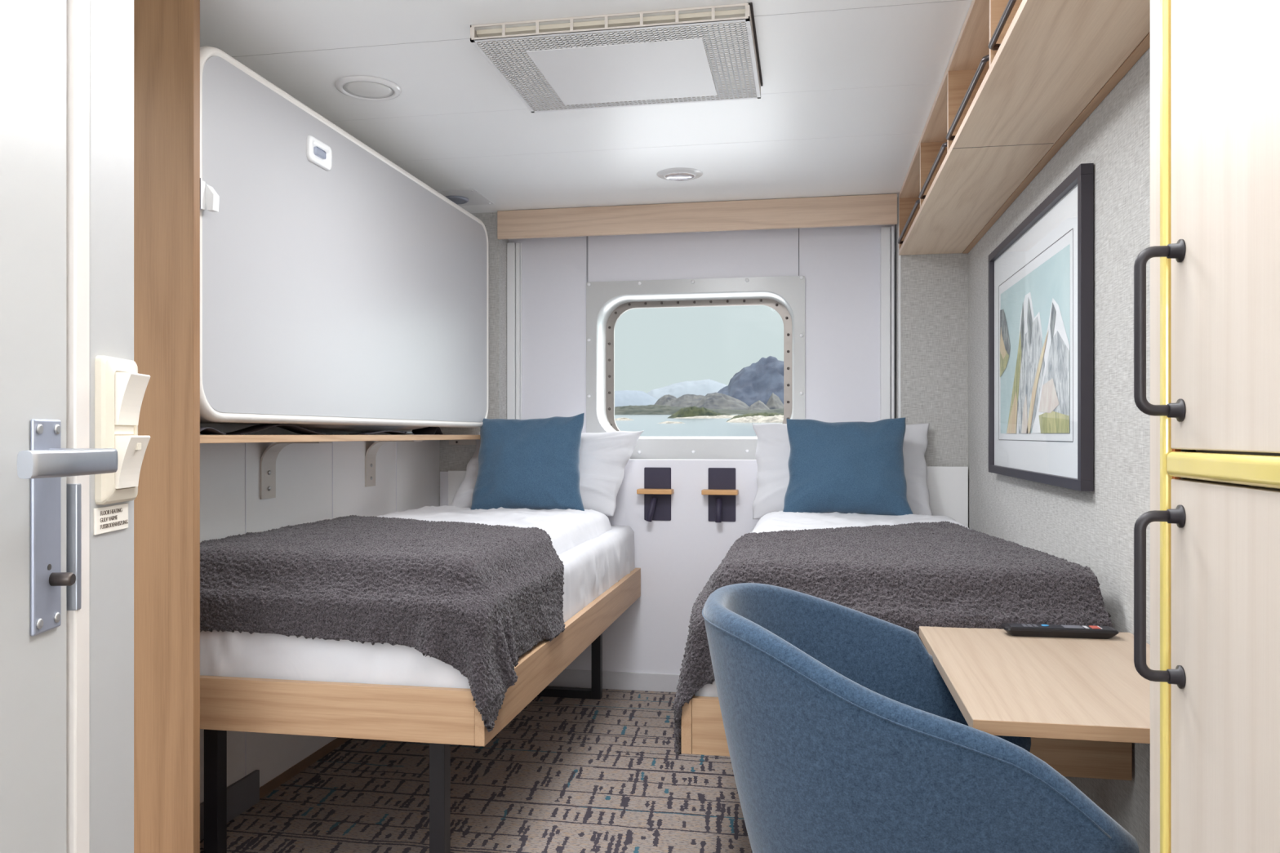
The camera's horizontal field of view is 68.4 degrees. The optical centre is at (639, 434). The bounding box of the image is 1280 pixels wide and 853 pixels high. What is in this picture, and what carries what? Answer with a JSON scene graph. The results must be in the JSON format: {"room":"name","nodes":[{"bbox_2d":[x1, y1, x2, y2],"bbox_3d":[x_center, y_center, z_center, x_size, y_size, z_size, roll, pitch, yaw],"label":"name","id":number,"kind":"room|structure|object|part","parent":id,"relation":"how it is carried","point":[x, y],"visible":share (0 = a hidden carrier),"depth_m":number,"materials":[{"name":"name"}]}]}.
{"room":"ship interior","nodes":[
{"label":"ship interior","id":0,"kind":"room"},
{"bbox_2d":[88,0,133,852],"bbox_3d":[-0.567,0.058,0.306,0.160,2.190,1.442,0,0,-5],"label":"wall","id":1,"kind":"structure","parent":0,"point":[111,22],"depth_m":0.97,"materials":[{"name":"paint"}]},
{"bbox_2d":[0,0,118,852],"bbox_3d":[-0.509,0.148,0.542,0.109,1.990,0.703,0,0,-5],"label":"door","id":2,"kind":"structure","parent":1,"relation":"in","point":[36,462],"depth_m":0.83,"materials":[{"name":"metal"}]},
{"bbox_3d":[-0.537,0.082,0.851,0.004,0.192,0.047,0,0,-5],"label":"handle plate","id":3,"kind":"part","parent":2,"relation":"part of","materials":[{"name":"metal"}]},
{"bbox_3d":[-0.487,0.024,0.812,0.019,0.023,0.122,0,0,1],"label":"lever","id":4,"kind":"part","parent":2,"relation":"part of","materials":[{"name":"metal"}]},
{"bbox_2d":[66,483,81,610],"bbox_3d":[-0.545,0.107,0.902,0.015,0.121,0.009,0,0,-5],"label":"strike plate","id":5,"kind":"structure","parent":1,"relation":"attached to","point":[73,491],"depth_m":0.90,"materials":[{"name":"metal"}]},
{"bbox_2d":[66,0,88,852],"bbox_3d":[-0.586,0.138,0.909,0.092,2.030,0.028,0,0,-5],"label":"trim","id":6,"kind":"structure","parent":1,"relation":"attached to","point":[77,11],"depth_m":0.91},
{"bbox_2d":[93,503,128,535],"bbox_3d":[-0.546,0.087,0.972,0.003,0.026,0.072,0,0,-5],"label":"sign","id":7,"kind":"object","parent":1,"relation":"attached to","point":[113,517],"visible":1,"depth_m":0.97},
{"bbox_2d":[94,355,150,504],"bbox_3d":[-0.534,-0.004,0.980,0.028,0.150,0.079,0,0,-5],"label":"light switch","id":8,"kind":"object","parent":1,"relation":"attached to","point":[119,388],"visible":1,"depth_m":0.96,"materials":[{"name":"beige plastic"}]},
{"bbox_2d":[200,423,439,803],"bbox_3d":[-1.169,0.058,3.409,0.080,2.190,2.500,0,0,10],"label":"wall","id":9,"kind":"structure","parent":0,"point":[304,471],"depth_m":3.16,"materials":[{"name":"white paint"}]},
{"bbox_2d":[200,769,259,840],"bbox_3d":[-1.267,1.103,2.588,0.013,0.100,0.750,0,0,10],"label":"baseboard","id":10,"kind":"structure","parent":9,"relation":"attached to","point":[243,794],"depth_m":2.86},
{"bbox_2d":[259,737,350,799],"bbox_3d":[-1.079,1.135,3.672,0.003,0.035,1.450,0,0,10],"label":"trim","id":11,"kind":"structure","parent":9,"relation":"attached to","point":[266,788],"depth_m":3.21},
{"bbox_2d":[244,432,396,776],"bbox_3d":[-1.123,0.523,3.436,0.002,1.060,1.084,0,0,10],"label":"trim","id":12,"kind":"structure","parent":9,"relation":"attached to","point":[332,433],"depth_m":2.91,"materials":[{"name":"grey"}]},
{"bbox_2d":[200,435,480,499],"bbox_3d":[-0.988,0.103,3.303,0.312,0.204,2.240,0,0,10],"label":"wall shelf","id":13,"kind":"object","parent":9,"relation":"attached to","point":[268,461],"visible":0.76,"depth_m":3.01,"materials":[{"name":"brown wood"}]},
{"bbox_2d":[200,427,226,434],"bbox_3d":[-1.060,-0.009,2.257,0.060,0.017,0.130,0,0,10],"label":"strap","id":14,"kind":"object","parent":13,"relation":"on","point":[202,430],"visible":0.45,"depth_m":2.29,"materials":[{"name":"black fabric"}]},
{"bbox_2d":[224,424,324,434],"bbox_3d":[-1.014,-0.015,2.624,0.060,0.029,0.430,0,0,10],"label":"strap","id":15,"kind":"object","parent":13,"relation":"on","point":[295,428],"visible":0.97,"depth_m":2.58,"materials":[{"name":"fabric"}]},
{"bbox_2d":[347,431,413,434],"bbox_3d":[-0.884,-0.007,3.236,0.060,0.013,0.380,0,0,10],"label":"strap","id":16,"kind":"object","parent":13,"relation":"on","point":[366,432],"visible":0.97,"depth_m":3.17,"materials":[{"name":"fabric"}]},
{"bbox_2d":[390,431,412,434],"bbox_3d":[-0.857,-0.006,3.378,0.065,0.010,0.050,0,0,10],"label":"strap buckle","id":17,"kind":"object","parent":13,"relation":"on","point":[406,433],"visible":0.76,"depth_m":3.35,"materials":[{"name":"black plastic"}]},
{"bbox_2d":[411,426,443,434],"bbox_3d":[-0.852,-0.016,3.759,0.100,0.031,0.100,0,0,10],"label":"strap","id":18,"kind":"object","parent":13,"relation":"on","point":[429,430],"visible":0.71,"depth_m":3.73,"materials":[{"name":"black fabric"}]},
{"bbox_2d":[200,45,488,431],"bbox_3d":[-0.978,-0.470,3.194,0.330,0.928,2.030,0,0,10],"label":"bunk bed","id":19,"kind":"object","parent":9,"relation":"attached to","point":[340,290],"visible":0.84,"depth_m":2.74,"materials":[{"name":"metal"}]},
{"bbox_3d":[-1.024,-0.555,2.171,0.024,0.073,0.001,0,0,10],"label":"catch plate","id":20,"kind":"part","parent":19,"relation":"part of","materials":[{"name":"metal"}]},
{"bbox_3d":[-0.924,-0.813,2.718,0.012,0.072,0.128,0,0,10],"label":"latch handle","id":21,"kind":"part","parent":19,"relation":"part of","materials":[{"name":"white plastic"}]},
{"bbox_2d":[293,424,427,431],"bbox_3d":[-0.973,-0.024,3.369,0.240,0.036,1.050,0,0,10],"label":"bedding","id":22,"kind":"object","parent":19,"relation":"on","point":[336,427],"depth_m":3.18,"materials":[{"name":"black fabric"}]},
{"bbox_2d":[231,0,960,57],"bbox_3d":[-0.237,-1.037,2.425,2.080,0.001,0.002,0,0,10],"label":"trim","id":23,"kind":"structure","parent":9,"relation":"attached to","point":[955,0],"depth_m":2.46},
{"bbox_2d":[330,82,938,121],"bbox_3d":[-0.142,-1.037,2.956,2.080,0.001,0.002,0,0,10],"label":"trim","id":24,"kind":"structure","parent":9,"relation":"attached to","point":[937,82],"depth_m":3.00,"materials":[{"name":"white"}]},
{"bbox_2d":[395,132,920,161],"bbox_3d":[-0.060,-1.037,3.414,2.080,0.001,0.002,0,0,10],"label":"trim","id":25,"kind":"structure","parent":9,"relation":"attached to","point":[919,132],"depth_m":3.39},
{"bbox_2d":[200,686,751,852],"bbox_3d":[-0.212,1.193,1.658,2.800,0.080,5.690,0,0,10],"label":"floor","id":26,"kind":"structure","parent":0,"point":[606,775],"depth_m":3.03,"materials":[{"name":"carpet"}]},
{"bbox_2d":[133,0,199,852],"bbox_3d":[-1.178,0.059,2.185,0.331,2.188,0.024,0,0,10],"label":"end panel","id":27,"kind":"object","parent":26,"relation":"on","point":[166,33],"visible":0.42,"depth_m":2.16,"materials":[{"name":"brown wood"}]},
{"bbox_2d":[200,524,640,852],"bbox_3d":[-0.654,0.775,3.283,0.967,0.756,2.069,0,0,10],"label":"bed","id":28,"kind":"object","parent":26,"relation":"on","point":[272,683],"visible":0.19,"depth_m":2.30,"materials":[{"name":"brown wood"}]},
{"bbox_3d":[-0.809,0.938,2.417,0.663,0.430,0.040,0,0,10],"label":"leg frame","id":29,"kind":"part","parent":28,"relation":"part of","materials":[{"name":"black metal"}]},
{"bbox_3d":[-0.846,0.660,2.279,0.942,0.126,0.023,0,0,10],"label":"foot rail","id":30,"kind":"part","parent":28,"relation":"part of","materials":[{"name":"brown wood"}]},
{"bbox_2d":[200,515,565,732],"bbox_3d":[-0.698,0.492,2.816,0.971,0.399,1.183,0,0,10],"label":"throw blanket","id":31,"kind":"object","parent":28,"relation":"on","point":[473,598],"visible":0.97,"depth_m":2.33,"materials":[{"name":"grey fabric"}]},
{"bbox_3d":[-0.657,0.532,3.296,0.952,0.271,2.044,0,0,10],"label":"mattress","id":32,"kind":"part","parent":28,"relation":"part of","materials":[{"name":"white fabric"}]},
{"bbox_2d":[377,505,612,555],"bbox_3d":[-0.696,0.362,3.240,0.880,0.129,1.743,0,0,10],"label":"duvet","id":33,"kind":"object","parent":28,"relation":"on","point":[567,529],"visible":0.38,"depth_m":3.55,"materials":[{"name":"white fabric"}]},
{"bbox_2d":[470,413,584,511],"bbox_3d":[-0.467,0.124,4.004,0.507,0.438,0.189,0,0,10],"label":"cushion","id":34,"kind":"object","parent":33,"relation":"on","point":[531,464],"visible":0.94,"depth_m":3.95,"materials":[{"name":"blue fabric"}]},
{"bbox_2d":[449,430,644,516],"bbox_3d":[-0.429,0.168,4.195,0.870,0.373,0.239,0,0,11],"label":"pillow","id":35,"kind":"object","parent":28,"relation":"on","point":[604,457],"visible":0.38,"depth_m":4.12,"materials":[{"name":"white fabric"}]},
{"bbox_3d":[-0.190,0.660,3.199,0.024,0.126,2.068,0,0,10],"label":"rail","id":36,"kind":"part","parent":28,"relation":"part of","materials":[{"name":"brown wood"}]},
{"bbox_3d":[-0.495,0.938,4.172,0.663,0.430,0.040,0,0,10],"label":"leg frame","id":37,"kind":"part","parent":28,"relation":"part of","materials":[{"name":"black metal"}]},
{"bbox_2d":[681,528,1132,852],"bbox_3d":[0.742,0.775,3.049,0.953,0.755,2.037,0,0,10],"label":"bed","id":38,"kind":"object","parent":26,"relation":"on","point":[703,731],"visible":0.02,"depth_m":1.99,"materials":[{"name":"brown wood"}]},
{"bbox_3d":[0.284,0.660,3.131,0.024,0.126,2.036,0,0,10],"label":"rail","id":39,"kind":"part","parent":38,"relation":"part of","materials":[{"name":"brown wood"}]},
{"bbox_3d":[0.749,0.533,3.057,0.940,0.270,2.020,0,0,10],"label":"mattress","id":40,"kind":"part","parent":38,"relation":"part of","materials":[{"name":"white fabric"}]},
{"bbox_2d":[751,422,932,519],"bbox_3d":[0.848,0.153,3.982,0.754,0.408,0.249,0,0,10],"label":"pillow","id":41,"kind":"object","parent":38,"relation":"on","point":[773,448],"visible":0.38,"depth_m":3.96,"materials":[{"name":"white fabric"}]},
{"bbox_2d":[751,511,968,533],"bbox_3d":[0.733,0.362,3.004,0.826,0.137,1.740,0,0,10],"label":"duvet","id":42,"kind":"object","parent":38,"relation":"on","point":[780,520],"visible":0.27,"depth_m":3.43,"materials":[{"name":"white fabric"}]},
{"bbox_2d":[782,417,913,515],"bbox_3d":[0.830,0.130,3.789,0.521,0.399,0.189,0,0,10],"label":"cushion","id":43,"kind":"object","parent":42,"relation":"on","point":[839,467],"visible":0.98,"depth_m":3.74,"materials":[{"name":"blue fabric"}]},
{"bbox_2d":[673,520,1113,755],"bbox_3d":[0.566,0.519,2.615,0.941,0.455,1.257,0,0,2],"label":"throw blanket","id":44,"kind":"object","parent":38,"relation":"on","point":[910,576],"visible":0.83,"depth_m":2.14,"materials":[{"name":"grey fabric"}]},
{"bbox_3d":[0.575,0.660,2.057,0.924,0.126,0.023,0,0,10],"label":"foot rail","id":45,"kind":"part","parent":38,"relation":"part of","materials":[{"name":"brown wood"}]},
{"bbox_2d":[702,582,1139,852],"bbox_3d":[0.403,0.714,1.569,0.595,0.881,0.640,0,0,10],"label":"armchair","id":46,"kind":"object","parent":26,"relation":"on","point":[843,732],"visible":0.97,"depth_m":1.35,"materials":[{"name":"fabric"}]},
{"bbox_2d":[1133,0,1279,852],"bbox_3d":[0.609,0.059,0.583,0.346,2.187,0.862,0,0,10],"label":"wardrobe","id":47,"kind":"object","parent":26,"relation":"on","point":[1213,252],"visible":1,"depth_m":0.88,"materials":[{"name":"brown wood"}]},
{"bbox_3d":[0.520,0.162,0.946,0.043,0.172,0.011,0,0,10],"label":"handle","id":48,"kind":"part","parent":47,"relation":"part of","materials":[{"name":"black metal"}]},
{"bbox_3d":[0.520,-0.104,0.946,0.043,0.171,0.011,0,0,10],"label":"handle","id":49,"kind":"part","parent":47,"relation":"part of","materials":[{"name":"black metal"}]},
{"bbox_3d":[0.705,0.059,0.994,0.302,2.187,0.020,0,0,10],"label":"panel","id":50,"kind":"part","parent":47,"relation":"part of","materials":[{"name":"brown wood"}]},
{"bbox_3d":[0.484,0.030,0.577,0.026,0.026,0.796,0,0,10],"label":"rail","id":51,"kind":"part","parent":47,"relation":"part of","materials":[{"name":"gold metal"}]},
{"bbox_3d":[0.488,0.569,0.579,0.021,1.047,0.792,0,0,10],"label":"door","id":52,"kind":"part","parent":47,"relation":"part of","materials":[{"name":"brown wood"}]},
{"bbox_3d":[0.488,-0.508,0.579,0.021,1.046,0.792,0,0,10],"label":"door","id":53,"kind":"part","parent":47,"relation":"part of","materials":[{"name":"brown wood"}]},
{"bbox_2d":[200,0,972,213],"bbox_3d":[-0.194,-1.067,1.756,2.800,0.060,5.890,0,0,10],"label":"ceiling","id":54,"kind":"structure","parent":0,"point":[880,46],"depth_m":2.94,"materials":[{"name":"white paint"}]},
{"bbox_2d":[334,75,401,100],"bbox_3d":[-0.811,-1.032,2.812,0.192,0.010,0.192,0,0,10],"label":"recessed light","id":55,"kind":"object","parent":54,"relation":"in","point":[362,87],"visible":1,"depth_m":2.80,"materials":[{"name":"white plastic"}]},
{"bbox_2d":[435,188,494,205],"bbox_3d":[-0.791,-1.027,4.113,0.235,0.018,0.260,0,0,10],"label":"smoke detector","id":56,"kind":"object","parent":54,"relation":"attached to","point":[471,196],"visible":0.58,"depth_m":4.08,"materials":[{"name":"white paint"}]},
{"bbox_2d":[470,2,763,112],"bbox_3d":[-0.033,-1.016,2.584,0.710,0.042,0.540,0,0,10],"label":"ceiling vent","id":57,"kind":"object","parent":54,"relation":"in","point":[707,56],"visible":1,"depth_m":2.49,"materials":[{"name":"white paint"}]},
{"bbox_3d":[-0.035,-0.998,2.603,0.460,0.005,0.402,0,0,10],"label":"panel","id":58,"kind":"part","parent":57,"relation":"part of","materials":[{"name":"white paint"}]},
{"bbox_2d":[656,167,702,181],"bbox_3d":[0.158,-1.031,3.744,0.184,0.011,0.184,0,0,10],"label":"recessed light","id":59,"kind":"object","parent":54,"relation":"in","point":[677,174],"visible":1,"depth_m":3.73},
{"bbox_2d":[508,224,894,433],"bbox_3d":[0.253,-0.462,4.364,1.802,1.150,0.001,0,0,10],"label":"wall","id":60,"kind":"structure","parent":0,"point":[840,266],"depth_m":4.33,"materials":[{"name":"white paint"}]},
{"bbox_2d":[506,242,522,419],"bbox_3d":[-0.600,-0.402,4.500,0.067,1.030,0.029,0,0,10],"label":"trim","id":61,"kind":"structure","parent":60,"relation":"attached to","point":[514,251],"depth_m":4.49,"materials":[{"name":"white paint"}]},
{"bbox_2d":[586,227,799,282],"bbox_3d":[0.235,-0.462,4.366,0.993,1.150,0.002,0,0,10],"label":"trim","id":62,"kind":"structure","parent":60,"relation":"attached to","point":[798,228],"depth_m":4.45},
{"bbox_2d":[586,275,804,459],"bbox_3d":[0.263,-0.304,4.445,1.018,0.834,0.196,0,0,10],"label":"window","id":63,"kind":"structure","parent":60,"relation":"in","point":[606,301],"depth_m":4.40,"materials":[{"name":"metal"}]},
{"bbox_3d":[0.278,-0.299,4.532,0.901,0.708,0.020,0,0,10],"label":"frame","id":64,"kind":"part","parent":63,"relation":"part of","materials":[{"name":"metal"}]},
{"bbox_2d":[880,226,893,420],"bbox_3d":[1.096,-0.402,4.177,0.055,1.030,0.069,0,0,10],"label":"trim","id":65,"kind":"structure","parent":60,"relation":"attached to","point":[884,231],"depth_m":4.15,"materials":[{"name":"white paint"}]},
{"bbox_2d":[440,195,968,674],"bbox_3d":[0.269,0.058,4.457,2.382,2.190,0.510,0,0,10],"label":"wall","id":66,"kind":"structure","parent":0,"point":[935,286],"depth_m":4.20,"materials":[{"name":"paint"}]},
{"bbox_2d":[448,470,466,506],"bbox_3d":[-0.647,0.410,4.354,0.505,0.485,0.013,0,0,10],"label":"headboard","id":67,"kind":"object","parent":66,"relation":"attached to","point":[455,478],"depth_m":4.39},
{"bbox_2d":[546,669,679,692],"bbox_3d":[0.228,1.113,4.199,2.372,0.080,0.011,0,0,10],"label":"baseboard","id":68,"kind":"structure","parent":66,"relation":"attached to","point":[646,682],"depth_m":4.25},
{"bbox_2d":[636,467,673,521],"bbox_3d":[0.069,0.268,4.198,0.158,0.242,0.070,0,0,10],"label":"reading lamp","id":69,"kind":"object","parent":66,"relation":"attached to","point":[657,491],"visible":1,"depth_m":4.22,"materials":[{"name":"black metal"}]},
{"bbox_2d":[497,193,897,239],"bbox_3d":[0.234,-0.971,4.263,1.792,0.128,0.136,0,0,10],"label":"valance","id":70,"kind":"object","parent":66,"relation":"in","point":[874,209],"depth_m":4.19,"materials":[{"name":"brown wood"}]},
{"bbox_2d":[888,227,889,418],"bbox_3d":[1.097,-0.409,4.137,0.003,1.003,0.003,0,0,10],"label":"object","id":71,"kind":"object","parent":70,"relation":"hanging from","point":[889,228],"visible":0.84,"depth_m":4.14,"materials":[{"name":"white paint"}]},
{"bbox_2d":[701,467,738,522],"bbox_3d":[0.353,0.268,4.148,0.158,0.241,0.070,0,0,10],"label":"reading lamp","id":72,"kind":"object","parent":66,"relation":"attached to","point":[722,491],"visible":1,"depth_m":4.17,"materials":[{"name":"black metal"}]},
{"bbox_2d":[898,255,901,417],"bbox_3d":[1.122,-0.462,4.065,0.010,1.150,0.003,0,0,10],"label":"trim","id":73,"kind":"structure","parent":66,"relation":"attached to","point":[900,256],"depth_m":4.06,"materials":[{"name":"white paint"}]},
{"bbox_2d":[926,466,968,527],"bbox_3d":[1.037,0.395,4.053,0.716,0.517,0.013,0,0,10],"label":"headboard","id":74,"kind":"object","parent":66,"relation":"attached to","point":[948,486],"depth_m":4.00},
{"bbox_2d":[968,47,1150,852],"bbox_3d":[0.987,0.058,1.474,0.080,2.190,5.550,0,0,10],"label":"wall","id":75,"kind":"structure","parent":0,"point":[1094,530],"depth_m":2.15,"materials":[{"name":"fabric"}]},
{"bbox_2d":[897,0,1150,255],"bbox_3d":[0.989,-0.904,2.564,0.296,0.262,2.996,0,0,10],"label":"shelf","id":76,"kind":"object","parent":75,"relation":"attached to","point":[1020,77],"visible":1,"depth_m":2.33,"materials":[{"name":"brown wood"}]},
{"bbox_3d":[1.054,-0.822,3.666,0.037,0.013,0.741,0,0,10],"label":"guard rail","id":77,"kind":"part","parent":76,"relation":"part of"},
{"bbox_3d":[0.928,-0.822,2.958,0.037,0.013,0.619,0,0,10],"label":"guard rail","id":78,"kind":"part","parent":76,"relation":"part of","materials":[{"name":"black metal"}]},
{"bbox_3d":[0.815,-0.822,2.328,0.037,0.013,0.583,0,0,10],"label":"guard rail","id":79,"kind":"part","parent":76,"relation":"part of","materials":[{"name":"metal"}]},
{"bbox_3d":[0.715,-0.822,1.766,0.037,0.013,0.481,0,0,10],"label":"guard rail","id":80,"kind":"part","parent":76,"relation":"part of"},
{"bbox_2d":[919,626,1150,743],"bbox_3d":[0.762,0.485,1.685,0.432,0.135,0.695,0,0,10],"label":"desk","id":81,"kind":"object","parent":75,"relation":"attached to","point":[1002,683],"visible":0.73,"depth_m":1.58,"materials":[{"name":"brown wood"}]},
{"bbox_2d":[1000,623,1119,639],"bbox_3d":[0.869,0.407,1.953,0.224,0.021,0.048,0,0,9],"label":"remote control","id":82,"kind":"object","parent":81,"relation":"on","point":[1014,629],"visible":1,"depth_m":1.94,"materials":[{"name":"black plastic"}]},
{"bbox_3d":[0.870,0.399,1.952,0.198,0.001,0.038,0,0,9],"label":"plate","id":83,"kind":"part","parent":82,"relation":"part of","materials":[{"name":"black plastic"}]},
{"bbox_2d":[988,163,1093,491],"bbox_3d":[1.169,-0.256,2.818,0.029,0.782,1.170,0,0,10],"label":"picture","id":84,"kind":"object","parent":75,"relation":"attached to","point":[1041,275],"visible":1,"depth_m":2.62,"materials":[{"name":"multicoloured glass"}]},
{"bbox_2d":[998,227,1073,442],"bbox_3d":[1.171,-0.251,2.826,0.001,0.538,0.935,0,0,10],"label":"print","id":85,"kind":"object","parent":84,"relation":"attached to","point":[1036,297],"depth_m":2.71},
{"label":"outside","id":86,"kind":"structure","parent":0,"visible":0},
{"bbox_2d":[747,400,769,410],"bbox_3d":[195.773,-43.554,1541.064,64.859,24.794,243.148,0,0,10],"label":"hill","id":87,"kind":"structure","parent":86,"point":[758,405],"depth_m":1484.66,"materials":[{"name":"grey stone"}]},
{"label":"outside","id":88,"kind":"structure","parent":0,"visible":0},
{"bbox_2d":[614,414,782,436],"bbox_3d":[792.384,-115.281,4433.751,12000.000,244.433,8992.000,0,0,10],"label":"sea","id":89,"kind":"structure","parent":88,"point":[699,427],"depth_m":379.53,"materials":[{"name":"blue liquid"}]},
{"bbox_2d":[613,417,633,420],"bbox_3d":[-13.369,-10.292,632.214,25.967,2.598,18.960,0,0,10],"label":"skerry","id":90,"kind":"structure","parent":89,"relation":"in","point":[622,418],"depth_m":626.35,"materials":[{"name":"beige stone"}]},
{"bbox_2d":[657,421,684,423],"bbox_3d":[15.744,-6.161,484.787,28.576,1.822,14.995,0,0,10],"label":"skerry","id":91,"kind":"structure","parent":89,"relation":"in","point":[665,422],"depth_m":480.94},
{"bbox_2d":[614,404,783,414],"bbox_3d":[58.280,-35.116,1361.880,388.579,17.411,187.997,0,0,10],"label":"coast","id":92,"kind":"structure","parent":89,"relation":"on","point":[655,409],"depth_m":1303.50,"materials":[{"name":"green plant"}]},
{"bbox_2d":[667,405,737,418],"bbox_3d":[60.770,-17.903,761.112,94.581,11.463,63.778,0,0,10],"label":"island","id":93,"kind":"object","parent":89,"relation":"on","point":[691,412],"visible":0.68,"depth_m":756.44,"materials":[{"name":"green plant"}]},
{"bbox_2d":[726,411,783,422],"bbox_3d":[72.889,-9.325,515.323,59.021,6.916,47.314,0,0,10],"label":"island","id":94,"kind":"object","parent":89,"relation":"on","point":[760,417],"visible":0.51,"depth_m":505.25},
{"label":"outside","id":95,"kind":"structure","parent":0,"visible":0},
{"bbox_2d":[653,394,676,404],"bbox_3d":[61.365,-67.613,2119.748,159.734,45.927,334.406,0,0,10],"label":"hill","id":96,"kind":"structure","parent":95,"point":[663,400],"depth_m":2052.70,"materials":[{"name":"grey stone"}]},
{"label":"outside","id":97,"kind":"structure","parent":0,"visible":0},
{"bbox_2d":[662,394,704,407],"bbox_3d":[93.966,-60.188,1909.034,192.501,43.597,376.466,0,0,10],"label":"hill","id":98,"kind":"structure","parent":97,"point":[686,400],"depth_m":1830.62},
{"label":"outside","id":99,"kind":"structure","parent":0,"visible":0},
{"bbox_2d":[694,392,749,409],"bbox_3d":[136.425,-53.231,1648.519,156.854,42.411,369.590,0,0,10],"label":"hill","id":100,"kind":"structure","parent":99,"point":[714,400],"depth_m":1547.57,"materials":[{"name":"grey stone"}]},
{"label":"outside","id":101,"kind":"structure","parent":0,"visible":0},
{"bbox_2d":[765,392,783,408],"bbox_3d":[272.076,-57.191,1732.754,105.313,41.689,253.907,0,0,10],"label":"hill","id":102,"kind":"structure","parent":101,"point":[774,402],"depth_m":1657.06,"materials":[{"name":"grey stone"}]},
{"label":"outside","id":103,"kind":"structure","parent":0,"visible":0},
{"bbox_2d":[647,379,728,399],"bbox_3d":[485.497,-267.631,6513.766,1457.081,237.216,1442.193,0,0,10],"label":"mountain","id":104,"kind":"structure","parent":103,"point":[704,387],"depth_m":6223.23},
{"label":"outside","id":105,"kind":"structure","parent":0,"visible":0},
{"bbox_2d":[614,390,657,407],"bbox_3d":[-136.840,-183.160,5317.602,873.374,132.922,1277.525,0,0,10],"label":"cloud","id":106,"kind":"structure","parent":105,"point":[622,397],"depth_m":4930.19,"materials":[{"name":"white"}]},
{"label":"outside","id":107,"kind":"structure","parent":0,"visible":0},
{"bbox_2d":[717,355,783,406],"bbox_3d":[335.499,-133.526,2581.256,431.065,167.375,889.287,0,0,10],"label":"mountain","id":108,"kind":"structure","parent":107,"point":[757,381],"depth_m":2353.44}
]}

